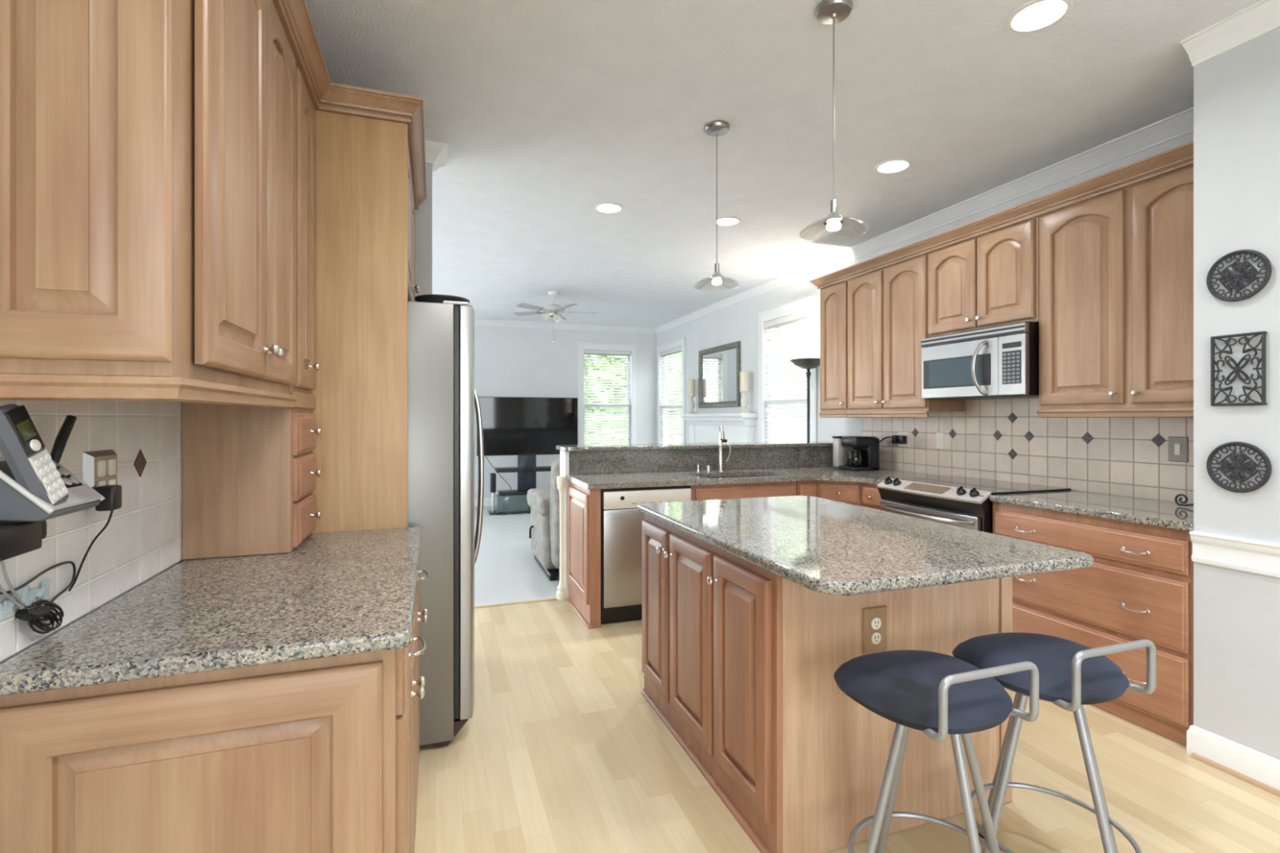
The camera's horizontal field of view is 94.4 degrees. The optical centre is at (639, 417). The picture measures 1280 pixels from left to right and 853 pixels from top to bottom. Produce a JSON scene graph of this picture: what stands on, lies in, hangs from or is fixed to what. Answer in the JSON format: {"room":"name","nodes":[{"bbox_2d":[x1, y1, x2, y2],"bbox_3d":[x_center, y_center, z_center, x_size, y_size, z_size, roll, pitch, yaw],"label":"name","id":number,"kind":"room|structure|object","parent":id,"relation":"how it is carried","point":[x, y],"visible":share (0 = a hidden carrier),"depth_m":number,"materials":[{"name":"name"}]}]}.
{"room":"kitchen","nodes":[
{"label":"kitchen","id":0,"kind":"room"},
{"bbox_2d":[0,400,183,664],"bbox_3d":[-1.248,-0.070,1.272,0.132,2.800,3.620,0,0,-19],"label":"tile backsplash","id":1,"kind":"structure","parent":0,"point":[142,538],"depth_m":1.35,"materials":[{"name":"white tile"}]},
{"bbox_2d":[0,520,47,561],"bbox_3d":[-1.036,0.197,0.963,0.068,0.050,0.147,0,0,-19],"label":"box","id":2,"kind":"object","parent":1,"relation":"attached to","point":[16,538],"visible":0.88,"depth_m":0.95,"materials":[{"name":"black plastic"}]},
{"bbox_2d":[0,560,75,634],"bbox_3d":[-1.100,0.311,1.076,0.024,0.181,0.267,0,0,-19],"label":"coiled cord","id":3,"kind":"object","parent":2,"relation":"hanging from","point":[32,614],"visible":1,"depth_m":1.08,"materials":[{"name":"black plastic"}]},
{"bbox_2d":[0,579,49,619],"bbox_3d":[-1.093,0.321,1.036,0.008,0.042,0.192,0,0,-19],"label":"wrapper","id":4,"kind":"object","parent":3,"relation":"attached to","point":[27,594],"visible":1,"depth_m":1.06,"materials":[{"name":"blue plastic"}]},
{"bbox_2d":[0,404,105,521],"bbox_3d":[-1.038,0.074,1.029,0.107,0.192,0.239,0,0,-19],"label":"cordless phone","id":5,"kind":"object","parent":1,"relation":"attached to","point":[34,486],"visible":1,"depth_m":0.96,"materials":[{"name":"grey plastic"}]},
{"bbox_2d":[67,484,121,591],"bbox_3d":[-1.138,0.246,1.241,0.037,0.201,0.117,0,0,-11],"label":"power adapter","id":6,"kind":"object","parent":1,"relation":"attached to","point":[112,494],"visible":1,"depth_m":1.26,"materials":[{"name":"black plastic"}]},
{"bbox_2d":[82,448,116,490],"bbox_3d":[-1.183,0.133,1.305,0.018,0.121,0.120,0,0,-19],"label":"wall outlet","id":7,"kind":"object","parent":1,"relation":"attached to","point":[99,467],"visible":0.7,"depth_m":1.28,"materials":[{"name":"beige plastic"}]},
{"bbox_2d":[97,459,106,487],"bbox_3d":[-1.169,0.133,1.286,0.005,0.081,0.028,0,0,-19],"label":"socket","id":8,"kind":"object","parent":7,"relation":"attached to","point":[101,464],"depth_m":1.28,"materials":[{"name":"beige plastic"}]},
{"bbox_2d":[107,458,115,484],"bbox_3d":[-1.183,0.133,1.327,0.005,0.081,0.028,0,0,-19],"label":"socket","id":9,"kind":"object","parent":7,"relation":"attached to","point":[111,462],"depth_m":1.32,"materials":[{"name":"beige plastic"}]},
{"bbox_2d":[0,0,297,408],"bbox_3d":[-1.034,-0.574,1.363,0.336,1.091,0.884,0,0,-19],"label":"upper cabinet","id":10,"kind":"object","parent":1,"relation":"attached to","point":[148,148],"visible":1,"depth_m":0.97,"materials":[{"name":"brown wood"}]},
{"bbox_2d":[272,0,426,209],"bbox_3d":[-0.986,-1.158,2.031,0.380,0.078,2.356,0,0,-5],"label":"crown molding","id":11,"kind":"structure","parent":10,"relation":"attached to","point":[295,17],"depth_m":2.15,"materials":[{"name":"brown wood"}]},
{"bbox_2d":[408,146,419,301],"bbox_3d":[-1.318,-0.820,2.636,0.630,0.599,0.956,0,0,-19],"label":"upper cabinet","id":12,"kind":"object","parent":1,"relation":"attached to","point":[413,288],"visible":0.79,"depth_m":2.69,"materials":[{"name":"brown wood"}]},
{"bbox_2d":[424,106,1193,333],"bbox_3d":[-1.620,-1.427,5.095,6.670,0.085,7.690,0,0,-19],"label":"trim","id":13,"kind":"structure","parent":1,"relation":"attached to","point":[1180,124],"depth_m":3.96,"materials":[{"name":"white paint"}]},
{"bbox_2d":[414,162,432,296],"bbox_3d":[-2.657,-0.070,2.763,3.185,2.800,0.120,0,0,-19],"label":"wall partition","id":14,"kind":"structure","parent":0,"point":[424,215],"depth_m":3.22,"materials":[{"name":"grey paint"}]},
{"bbox_2d":[474,505,559,606],"bbox_3d":[-2.114,1.388,6.570,7.100,0.124,5.200,0,0,-19],"label":"floor","id":15,"kind":"structure","parent":0,"point":[506,569],"depth_m":5.30,"materials":[{"name":"white carpet"}]},
{"bbox_2d":[487,454,551,515],"bbox_3d":[-1.603,0.927,8.387,1.055,0.796,0.380,0,0,-19],"label":"stand","id":16,"kind":"object","parent":15,"relation":"on","point":[507,501],"visible":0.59,"depth_m":8.23,"materials":[{"name":"grey metal"}]},
{"bbox_2d":[487,508,530,515],"bbox_3d":[-1.605,1.306,8.386,1.050,0.023,0.380,0,0,-19],"label":"shelf","id":17,"kind":"object","parent":16,"relation":"attached to","point":[491,512],"depth_m":8.16,"materials":[{"name":"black glass"}]},
{"bbox_2d":[497,489,528,495],"bbox_3d":[-1.717,1.049,8.358,0.540,0.038,0.320,0,0,-19],"label":"shelf","id":18,"kind":"object","parent":16,"relation":"attached to","point":[503,492],"depth_m":8.23,"materials":[{"name":"black glass"}]},
{"bbox_2d":[494,466,551,472],"bbox_3d":[-1.598,0.730,8.410,0.880,0.050,0.300,0,0,-19],"label":"shelf","id":19,"kind":"object","parent":16,"relation":"attached to","point":[519,468],"depth_m":8.30,"materials":[{"name":"black glass"}]},
{"bbox_2d":[476,396,577,489],"bbox_3d":[-1.613,0.419,8.495,1.417,1.423,0.234,0,0,-19],"label":"television","id":20,"kind":"object","parent":16,"relation":"on","point":[512,425],"visible":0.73,"depth_m":8.38,"materials":[{"name":"black plastic"}]},
{"bbox_2d":[526,458,559,581],"bbox_3d":[-0.452,0.831,5.367,1.015,0.988,1.120,0,0,-19],"label":"recliner","id":21,"kind":"object","parent":15,"relation":"on","point":[544,503],"visible":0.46,"depth_m":4.97,"materials":[{"name":"beige fabric"}]},
{"bbox_2d":[556,450,568,599],"bbox_3d":[-0.587,0.787,4.403,0.090,1.082,0.195,0,0,-19],"label":"post","id":22,"kind":"object","parent":15,"relation":"on","point":[562,593],"visible":0.98,"depth_m":4.33,"materials":[{"name":"beige paint"}]},
{"bbox_2d":[680,413,757,443],"bbox_3d":[0.956,0.636,7.518,0.215,1.378,1.735,0,0,-19],"label":"fireplace mantel","id":23,"kind":"object","parent":15,"relation":"on","point":[737,427],"visible":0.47,"depth_m":7.26,"materials":[{"name":"white paint"}]},
{"bbox_2d":[687,395,696,413],"bbox_3d":[0.718,-0.181,8.232,0.120,0.255,0.120,0,0,-19],"label":"candle holder","id":24,"kind":"object","parent":23,"relation":"on","point":[691,404],"visible":0.96,"depth_m":8.20,"materials":[{"name":"white ceramic"}]},
{"bbox_2d":[688,378,695,395],"bbox_3d":[0.718,-0.426,8.232,0.102,0.233,0.102,0,0,-19],"label":"pillar candle","id":25,"kind":"object","parent":24,"relation":"on","point":[691,382],"visible":0.97,"depth_m":8.19,"materials":[{"name":"beige wax"}]},
{"bbox_2d":[680,413,757,417],"bbox_3d":[0.956,-0.026,7.518,0.215,0.053,1.735,0,0,-19],"label":"mantel shelf","id":26,"kind":"object","parent":23,"relation":"attached to","point":[721,415],"depth_m":7.11,"materials":[{"name":"white paint"}]},
{"bbox_2d":[738,391,749,413],"bbox_3d":[1.203,-0.181,6.829,0.120,0.255,0.120,0,0,-19],"label":"candle holder","id":27,"kind":"object","parent":23,"relation":"on","point":[744,402],"visible":0.97,"depth_m":6.80,"materials":[{"name":"white ceramic"}]},
{"bbox_2d":[739,371,748,391],"bbox_3d":[1.203,-0.426,6.829,0.102,0.233,0.102,0,0,-19],"label":"pillar candle","id":28,"kind":"object","parent":27,"relation":"on","point":[744,375],"visible":0.97,"depth_m":6.79,"materials":[{"name":"beige wax"}]},
{"bbox_2d":[790,358,820,441],"bbox_3d":[1.575,0.391,5.540,0.330,1.868,0.330,0,0,-19],"label":"floor lamp","id":29,"kind":"object","parent":15,"relation":"on","point":[808,364],"visible":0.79,"depth_m":5.52,"materials":[{"name":"black metal"}]},
{"bbox_2d":[474,325,656,498],"bbox_3d":[-2.966,-0.070,8.772,6.810,2.800,0.140,0,0,-19],"label":"wall","id":30,"kind":"structure","parent":0,"point":[509,362],"depth_m":9.18,"materials":[{"name":"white paint"}]},
{"bbox_2d":[474,497,495,506],"bbox_3d":[-0.638,1.272,6.996,3.570,0.116,4.740,0,0,-19],"label":"baseboard","id":31,"kind":"structure","parent":30,"relation":"attached to","point":[486,502],"depth_m":8.91,"materials":[{"name":"white paint"}]},
{"bbox_2d":[577,342,637,444],"bbox_3d":[-0.532,-0.311,9.572,1.015,1.772,0.150,0,0,-19],"label":"window","id":32,"kind":"structure","parent":30,"relation":"in","point":[581,345],"depth_m":9.54,"materials":[{"name":"white paint"}]},
{"bbox_2d":[583,349,631,444],"bbox_3d":[-0.527,-0.281,9.558,0.793,1.610,0.074,0,0,-19],"label":"window blind","id":33,"kind":"object","parent":32,"relation":"attached to","point":[586,352],"visible":0.85,"depth_m":9.56,"materials":[{"name":"white plastic"}]},
{"bbox_2d":[568,451,827,475],"bbox_3d":[0.657,0.785,4.830,2.540,1.078,0.140,0,0,-19],"label":"wall","id":34,"kind":"structure","parent":0,"point":[569,451],"depth_m":4.41,"materials":[{"name":"grey paint"}]},
{"bbox_2d":[555,440,832,451],"bbox_3d":[0.612,0.229,4.875,2.574,0.032,0.385,0,0,-19],"label":"countertop","id":35,"kind":"structure","parent":34,"relation":"on","point":[597,447],"depth_m":4.66,"materials":[{"name":"stone"}]},
{"bbox_2d":[569,446,833,474],"bbox_3d":[0.679,0.331,4.753,2.527,0.170,0.020,0,0,-19],"label":"granite splash","id":36,"kind":"object","parent":34,"relation":"attached to","point":[647,460],"visible":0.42,"depth_m":4.65,"materials":[{"name":"grey stone"}]},
{"bbox_2d":[296,0,1261,328],"bbox_3d":[-0.823,-1.530,2.837,7.100,0.120,13.100,0,0,-19],"label":"ceiling","id":37,"kind":"structure","parent":0,"point":[547,113],"depth_m":2.83,"materials":[{"name":"paint"}]},
{"bbox_2d":[513,291,595,342],"bbox_3d":[-0.977,-1.174,6.932,0.993,0.592,1.019,0,0,-19],"label":"ceiling fan","id":38,"kind":"object","parent":37,"relation":"hanging from","point":[554,311],"visible":1,"depth_m":6.87,"materials":[{"name":"white paint"}]},
{"bbox_2d":[594,202,623,213],"bbox_3d":[-0.218,-1.464,4.144,0.204,0.012,0.204,0,0,-19],"label":"recessed light","id":39,"kind":"object","parent":37,"relation":"in","point":[605,207],"visible":1,"depth_m":4.13,"materials":[{"name":"white paint"}]},
{"bbox_2d":[704,120,729,284],"bbox_3d":[0.388,-1.068,2.991,0.238,0.804,0.238,0,0,-19],"label":"pendant lamp","id":40,"kind":"object","parent":37,"relation":"hanging from","point":[714,128],"visible":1,"depth_m":2.98,"materials":[{"name":"grey metal"}]},
{"bbox_2d":[713,216,741,226],"bbox_3d":[0.652,-1.464,4.428,0.204,0.012,0.204,0,0,-19],"label":"recessed light","id":41,"kind":"object","parent":37,"relation":"in","point":[729,220],"visible":0.97,"depth_m":4.40,"materials":[{"name":"white paint"}]},
{"bbox_2d":[815,0,852,231],"bbox_3d":[0.695,-1.068,2.124,0.238,0.804,0.238,0,0,-19],"label":"pendant lamp","id":42,"kind":"object","parent":37,"relation":"hanging from","point":[827,11],"visible":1,"depth_m":2.11,"materials":[{"name":"grey metal"}]},
{"bbox_2d":[874,158,912,173],"bbox_3d":[1.477,-1.464,3.456,0.204,0.012,0.204,0,0,-19],"label":"recessed light","id":43,"kind":"object","parent":37,"relation":"in","point":[896,165],"visible":1,"depth_m":3.44,"materials":[{"name":"white paint"}]},
{"bbox_2d":[1005,0,1073,33],"bbox_3d":[1.451,-1.464,2.157,0.204,0.012,0.204,0,0,-19],"label":"recessed light","id":44,"kind":"object","parent":37,"relation":"in","point":[1034,15],"visible":1,"depth_m":2.15,"materials":[{"name":"white paint"}]},
{"bbox_2d":[414,600,1279,852],"bbox_3d":[0.027,1.390,0.380,7.100,0.120,7.900,0,0,-19],"label":"floor","id":45,"kind":"structure","parent":0,"point":[562,749],"depth_m":2.17,"materials":[{"name":"brown wood"}]},
{"bbox_2d":[0,562,428,852],"bbox_3d":[-0.940,0.890,1.619,0.678,0.878,1.161,0,0,-19],"label":"base cabinet","id":46,"kind":"object","parent":45,"relation":"on","point":[319,755],"visible":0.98,"depth_m":1.07,"materials":[{"name":"brown wood"}]},
{"bbox_2d":[0,526,422,695],"bbox_3d":[-0.949,0.433,1.605,0.653,0.034,1.182,0,0,-19],"label":"countertop","id":47,"kind":"structure","parent":46,"relation":"on","point":[335,593],"depth_m":1.23,"materials":[{"name":"grey stone"}]},
{"bbox_2d":[182,67,321,559],"bbox_3d":[-1.238,-0.352,1.946,0.330,1.534,0.348,0,0,-19],"label":"cabinet","id":48,"kind":"object","parent":47,"relation":"on","point":[249,473],"visible":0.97,"depth_m":1.80,"materials":[{"name":"brown wood"}]},
{"bbox_2d":[311,110,408,533],"bbox_3d":[-1.172,0.105,2.167,0.600,2.448,0.022,0,0,-19],"label":"refrigerator surround","id":49,"kind":"object","parent":45,"relation":"on","point":[361,392],"visible":0.34,"depth_m":2.20,"materials":[{"name":"brown wood"}]},
{"bbox_2d":[408,300,484,746],"bbox_3d":[-1.172,0.428,2.711,0.878,1.802,0.890,0,0,-19],"label":"refrigerator","id":50,"kind":"object","parent":45,"relation":"on","point":[443,396],"visible":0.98,"depth_m":2.37,"materials":[{"name":"grey metal"}]},
{"bbox_2d":[414,294,470,306],"bbox_3d":[-0.848,-0.484,2.542,0.226,0.047,0.226,0,0,-19],"label":"tray","id":51,"kind":"object","parent":50,"relation":"on","point":[423,298],"visible":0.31,"depth_m":2.44,"materials":[{"name":"black plastic"}]},
{"bbox_2d":[474,597,557,608],"bbox_3d":[-0.981,1.327,4.211,0.940,0.007,0.030,0,0,-19],"label":"trim","id":52,"kind":"structure","parent":45,"relation":"on","point":[548,599],"depth_m":4.24,"materials":[{"name":"beige wood"}]},
{"bbox_2d":[567,480,601,628],"bbox_3d":[-0.389,0.890,4.036,0.090,0.878,0.627,0,0,-19],"label":"base cabinet","id":53,"kind":"object","parent":45,"relation":"on","point":[584,505],"visible":0.98,"depth_m":3.81,"materials":[{"name":"brown wood"}]},
{"bbox_2d":[600,485,691,624],"bbox_3d":[-0.045,0.893,4.147,0.618,0.870,0.632,0,0,-19],"label":"dishwasher","id":54,"kind":"object","parent":45,"relation":"on","point":[621,521],"visible":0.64,"depth_m":3.81,"materials":[{"name":"silver metal"}]},
{"bbox_2d":[689,480,797,501],"bbox_3d":[0.650,0.890,4.383,0.842,0.878,0.641,0,0,-19],"label":"base cabinet","id":55,"kind":"object","parent":45,"relation":"on","point":[756,490],"visible":0.02,"depth_m":4.11,"materials":[{"name":"brown wood"}]},
{"bbox_2d":[797,480,817,497],"bbox_3d":[1.127,0.890,4.548,0.166,0.878,0.641,0,0,-19],"label":"base cabinet","id":56,"kind":"object","parent":45,"relation":"on","point":[807,488],"visible":0.04,"depth_m":4.28,"materials":[{"name":"brown wood"}]},
{"bbox_2d":[640,514,1012,852],"bbox_3d":[0.633,0.890,2.449,0.986,0.877,1.196,0,0,-19],"label":"kitchen island","id":57,"kind":"object","parent":45,"relation":"on","point":[740,660],"visible":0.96,"depth_m":1.91,"materials":[{"name":"brown wood"}]},
{"bbox_2d":[636,495,1093,595],"bbox_3d":[0.687,0.434,2.336,0.984,0.036,1.494,0,0,-19],"label":"island countertop","id":58,"kind":"structure","parent":57,"relation":"on","point":[818,544],"depth_m":1.94,"materials":[{"name":"stone"}]},
{"bbox_2d":[862,604,886,653],"bbox_3d":[0.741,0.667,1.863,0.094,0.145,0.012,0,0,-19],"label":"island outlet","id":59,"kind":"object","parent":57,"relation":"attached to","point":[873,618],"visible":1,"depth_m":1.86,"materials":[{"name":"brown wood"}]},
{"bbox_2d":[871,617,880,629],"bbox_3d":[0.742,0.646,1.860,0.037,0.037,0.004,0,0,-19],"label":"socket","id":60,"kind":"object","parent":59,"relation":"attached to","point":[875,621],"depth_m":1.86,"materials":[{"name":"beige plastic"}]},
{"bbox_2d":[871,631,880,644],"bbox_3d":[0.742,0.692,1.860,0.037,0.037,0.004,0,0,-19],"label":"socket","id":61,"kind":"object","parent":59,"relation":"attached to","point":[875,636],"depth_m":1.86,"materials":[{"name":"beige plastic"}]},
{"bbox_2d":[817,480,862,506],"bbox_3d":[1.623,0.890,4.634,0.840,0.878,0.803,0,0,-19],"label":"base cabinet","id":62,"kind":"object","parent":45,"relation":"on","point":[848,492],"visible":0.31,"depth_m":4.23,"materials":[{"name":"brown wood"}]},
{"bbox_2d":[566,466,942,489],"bbox_3d":[0.843,0.433,4.238,2.554,0.034,1.056,0,0,-19],"label":"countertop","id":63,"kind":"structure","parent":62,"relation":"on","point":[651,479],"depth_m":4.21,"materials":[{"name":"grey stone"}]},
{"bbox_2d":[716,424,731,471],"bbox_3d":[0.624,0.232,4.531,0.105,0.367,0.187,0,0,27],"label":"faucet","id":64,"kind":"object","parent":63,"relation":"on","point":[722,436],"visible":1,"depth_m":4.57,"materials":[{"name":"silver metal"}]},
{"bbox_2d":[831,435,898,471],"bbox_3d":[1.797,0.281,4.719,0.400,0.269,0.412,0,0,-19],"label":"coffee maker","id":65,"kind":"object","parent":63,"relation":"on","point":[851,453],"visible":1,"depth_m":4.67,"materials":[{"name":"black plastic"}]},
{"bbox_2d":[862,482,882,510],"bbox_3d":[1.875,0.890,4.166,0.670,0.878,0.242,0,0,-19],"label":"base cabinet","id":66,"kind":"object","parent":45,"relation":"on","point":[871,497],"visible":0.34,"depth_m":4.07,"materials":[{"name":"brown wood"}]},
{"bbox_2d":[833,649,1039,852],"bbox_3d":[0.740,0.950,1.515,0.458,0.759,0.425,0,0,44],"label":"bar stool","id":67,"kind":"object","parent":45,"relation":"on","point":[937,695],"visible":1,"depth_m":1.44,"materials":[{"name":"blue fabric"}]},
{"bbox_2d":[876,475,1071,533],"bbox_3d":[1.989,0.856,3.652,0.757,0.947,0.797,0,0,-19],"label":"stove","id":68,"kind":"object","parent":45,"relation":"on","point":[961,501],"visible":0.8,"depth_m":3.48,"materials":[{"name":"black metal"}]},
{"bbox_2d":[893,475,1071,494],"bbox_3d":[2.057,0.410,3.675,0.612,0.010,0.797,0,0,-19],"label":"cooktop","id":69,"kind":"object","parent":68,"relation":"in","point":[985,486],"depth_m":3.56,"materials":[{"name":"black glass"}]},
{"bbox_2d":[951,632,1155,852],"bbox_3d":[1.135,0.950,1.654,0.458,0.759,0.425,0,0,44],"label":"bar stool","id":70,"kind":"object","parent":45,"relation":"on","point":[1073,675],"visible":0.84,"depth_m":1.57,"materials":[{"name":"silver metal"}]},
{"bbox_2d":[992,502,1193,746],"bbox_3d":[2.322,0.890,2.868,0.675,0.878,0.908,0,0,-19],"label":"base cabinet","id":71,"kind":"object","parent":45,"relation":"on","point":[1139,584],"visible":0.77,"depth_m":2.58,"materials":[{"name":"brown wood"}]},
{"bbox_2d":[989,490,1193,531],"bbox_3d":[2.330,0.433,2.870,0.637,0.034,0.908,0,0,-19],"label":"countertop","id":72,"kind":"structure","parent":71,"relation":"on","point":[1167,514],"depth_m":2.80,"materials":[{"name":"grey stone"}]},
{"bbox_2d":[1174,493,1193,506],"bbox_3d":[2.589,0.233,2.610,0.100,0.365,0.394,0,0,-19],"label":"stand","id":73,"kind":"object","parent":72,"relation":"on","point":[1179,495],"visible":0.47,"depth_m":2.77,"materials":[{"name":"black metal"}]},
{"bbox_2d":[656,132,1193,503],"bbox_3d":[1.570,-0.070,6.271,0.152,2.800,7.835,0,0,-19],"label":"wall","id":74,"kind":"structure","parent":0,"point":[1006,440],"depth_m":3.86,"materials":[{"name":"beige tile"}]},
{"bbox_2d":[656,337,685,443],"bbox_3d":[0.509,-0.301,9.234,0.150,1.752,1.170,0,0,-19],"label":"window","id":75,"kind":"structure","parent":74,"relation":"in","point":[680,342],"depth_m":9.18,"materials":[{"name":"white paint"}]},
{"bbox_2d":[660,346,681,443],"bbox_3d":[0.494,-0.271,9.229,0.075,1.590,0.948,0,0,-19],"label":"window blind","id":76,"kind":"object","parent":75,"relation":"attached to","point":[676,350],"visible":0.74,"depth_m":9.25,"materials":[{"name":"white plastic"}]},
{"bbox_2d":[698,341,740,408],"bbox_3d":[1.006,-0.527,7.639,0.041,0.790,1.130,0,0,-19],"label":"wall mirror","id":77,"kind":"object","parent":74,"relation":"attached to","point":[719,366],"visible":0.99,"depth_m":7.59,"materials":[{"name":"grey metal"}]},
{"bbox_2d":[702,348,736,402],"bbox_3d":[1.019,-0.527,7.643,0.012,0.642,0.982,0,0,-19],"label":"mirror glass","id":78,"kind":"object","parent":77,"relation":"attached to","point":[718,366],"depth_m":7.61,"materials":[{"name":"white"}]},
{"bbox_2d":[757,294,817,441],"bbox_3d":[1.558,-0.301,6.200,0.150,1.752,1.110,0,0,-19],"label":"window","id":79,"kind":"structure","parent":74,"relation":"in","point":[811,302],"depth_m":6.07,"materials":[{"name":"white paint"}]},
{"bbox_2d":[764,309,810,441],"bbox_3d":[1.544,-0.271,6.195,0.075,1.590,0.888,0,0,-19],"label":"window blind","id":80,"kind":"object","parent":79,"relation":"attached to","point":[781,415],"visible":0.72,"depth_m":6.21,"materials":[{"name":"white plastic"}]},
{"bbox_2d":[818,280,848,417],"bbox_3d":[1.742,-0.554,4.978,0.371,1.107,0.359,0,0,-19],"label":"upper cabinet","id":81,"kind":"object","parent":74,"relation":"attached to","point":[833,299],"visible":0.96,"depth_m":4.90,"materials":[{"name":"brown wood"}]},
{"bbox_2d":[897,431,909,447],"bbox_3d":[2.056,0.165,4.627,0.009,0.120,0.120,0,0,-19],"label":"wall outlet","id":82,"kind":"object","parent":74,"relation":"attached to","point":[900,433],"visible":0.66,"depth_m":4.61,"materials":[{"name":"beige plastic"}]},
{"bbox_2d":[846,253,964,417],"bbox_3d":[1.935,-0.554,4.420,0.371,1.107,0.817,0,0,-19],"label":"upper cabinet","id":83,"kind":"object","parent":74,"relation":"attached to","point":[887,308],"visible":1,"depth_m":4.31,"materials":[{"name":"brown wood"}]},
{"bbox_2d":[935,431,944,448],"bbox_3d":[2.172,0.165,4.291,0.010,0.120,0.075,0,0,-19],"label":"light switch","id":84,"kind":"object","parent":74,"relation":"attached to","point":[940,437],"visible":1,"depth_m":4.29,"materials":[{"name":"beige plastic"}]},
{"bbox_2d":[928,217,1039,337],"bbox_3d":[2.195,-0.820,3.668,0.371,0.576,0.767,0,0,-19],"label":"upper cabinet","id":85,"kind":"object","parent":74,"relation":"attached to","point":[991,279],"visible":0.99,"depth_m":3.56,"materials":[{"name":"brown wood"}]},
{"bbox_2d":[920,321,1039,399],"bbox_3d":[2.153,-0.326,3.643,0.466,0.408,0.730,0,0,-19],"label":"microwave","id":86,"kind":"object","parent":85,"relation":"attached to","point":[1001,362],"visible":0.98,"depth_m":3.48,"materials":[{"name":"silver metal"}]},
{"bbox_2d":[1036,164,1193,417],"bbox_3d":[2.463,-0.554,2.894,0.371,1.107,0.865,0,0,-19],"label":"upper cabinet","id":87,"kind":"object","parent":74,"relation":"attached to","point":[1116,268],"visible":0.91,"depth_m":2.86,"materials":[{"name":"brown wood"}]},
{"bbox_2d":[809,141,1193,289],"bbox_3d":[2.131,-1.148,3.846,0.394,0.078,2.882,0,0,-19],"label":"crown molding","id":88,"kind":"structure","parent":87,"relation":"attached to","point":[1181,157],"depth_m":3.24,"materials":[{"name":"brown wood"}]},
{"bbox_2d":[1168,436,1188,462],"bbox_3d":[2.647,0.155,2.916,0.010,0.125,0.085,0,0,-19],"label":"light switch","id":89,"kind":"object","parent":74,"relation":"attached to","point":[1178,446],"visible":1,"depth_m":2.91,"materials":[{"name":"grey plastic"}]},
{"bbox_2d":[1193,26,1279,759],"bbox_3d":[3.354,-0.070,0.153,0.780,2.800,4.895,0,0,-19],"label":"wall","id":90,"kind":"structure","parent":0,"point":[1237,91],"depth_m":2.21,"materials":[{"name":"grey paint"}]},
{"bbox_2d":[1180,0,1279,66],"bbox_3d":[2.931,-1.427,0.059,0.082,0.085,4.795,0,0,-19],"label":"trim","id":91,"kind":"structure","parent":90,"relation":"attached to","point":[1262,17],"depth_m":2.19,"materials":[{"name":"white paint"}]},
{"bbox_2d":[1186,724,1279,790],"bbox_3d":[2.974,1.272,0.082,0.045,0.116,4.810,0,0,-19],"label":"baseboard","id":92,"kind":"structure","parent":90,"relation":"attached to","point":[1261,767],"depth_m":2.21,"materials":[{"name":"white paint"}]},
{"bbox_2d":[1189,530,1279,577],"bbox_3d":[2.957,0.505,0.068,0.026,0.119,4.795,0,0,-19],"label":"trim","id":93,"kind":"structure","parent":90,"relation":"attached to","point":[1263,557],"depth_m":2.20,"materials":[{"name":"white paint"}]},
{"bbox_2d":[1191,752,1279,796],"bbox_3d":[2.949,1.322,0.062,0.016,0.016,4.788,0,0,-19],"label":"trim","id":94,"kind":"structure","parent":90,"relation":"attached to","point":[1268,788],"depth_m":2.19,"materials":[{"name":"beige wood"}]},
{"bbox_2d":[1210,331,1267,406],"bbox_3d":[2.222,-0.178,2.201,0.020,0.267,0.160,0,0,-19],"label":"wall plaque","id":95,"kind":"object","parent":90,"relation":"attached to","point":[1237,369],"visible":1,"depth_m":2.19,"materials":[{"name":"black metal"}]},
{"bbox_2d":[1206,249,1271,302],"bbox_3d":[2.222,-0.527,2.200,0.020,0.189,0.189,0,0,-19],"label":"wall plaque","id":96,"kind":"object","parent":90,"relation":"attached to","point":[1239,265],"visible":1,"depth_m":2.19,"materials":[{"name":"black metal"}]},
{"bbox_2d":[1219,261,1256,289],"bbox_3d":[2.219,-0.527,2.199,0.010,0.107,0.106,0,0,-19],"label":"flower","id":97,"kind":"object","parent":96,"relation":"on","point":[1239,265],"depth_m":2.20,"materials":[{"name":"black metal"}]},
{"bbox_2d":[1206,441,1271,493],"bbox_3d":[2.222,0.183,2.200,0.020,0.189,0.189,0,0,-19],"label":"wall plaque","id":98,"kind":"object","parent":90,"relation":"attached to","point":[1242,457],"visible":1,"depth_m":2.19,"materials":[{"name":"black metal"}]},
{"bbox_2d":[1220,453,1256,481],"bbox_3d":[2.219,0.183,2.199,0.010,0.103,0.103,0,0,-19],"label":"flower","id":99,"kind":"object","parent":98,"relation":"on","point":[1242,457],"depth_m":2.19,"materials":[{"name":"black metal"}]},
{"label":"outside","id":100,"kind":"structure","parent":0,"visible":0},
{"bbox_3d":[2.273,1.755,8.723,70.000,0.150,75.000,0,0,-19],"label":"ground","id":101,"kind":"structure","parent":100,"visible":0},
{"bbox_2d":[584,351,681,444],"bbox_3d":[-1.123,-1.392,12.757,4.142,6.170,4.298,0,0,-19],"label":"leafy tree","id":102,"kind":"object","parent":101,"relation":"on","point":[681,352],"visible":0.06,"depth_m":11.62,"materials":[{"name":"green plant"}]},
{"bbox_2d":[601,352,681,443],"bbox_3d":[0.897,-1.326,16.793,4.202,6.038,4.335,0,0,-19],"label":"leafy tree","id":103,"kind":"object","parent":101,"relation":"on","point":[680,353],"visible":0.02,"depth_m":15.72,"materials":[{"name":"green plant"}]},
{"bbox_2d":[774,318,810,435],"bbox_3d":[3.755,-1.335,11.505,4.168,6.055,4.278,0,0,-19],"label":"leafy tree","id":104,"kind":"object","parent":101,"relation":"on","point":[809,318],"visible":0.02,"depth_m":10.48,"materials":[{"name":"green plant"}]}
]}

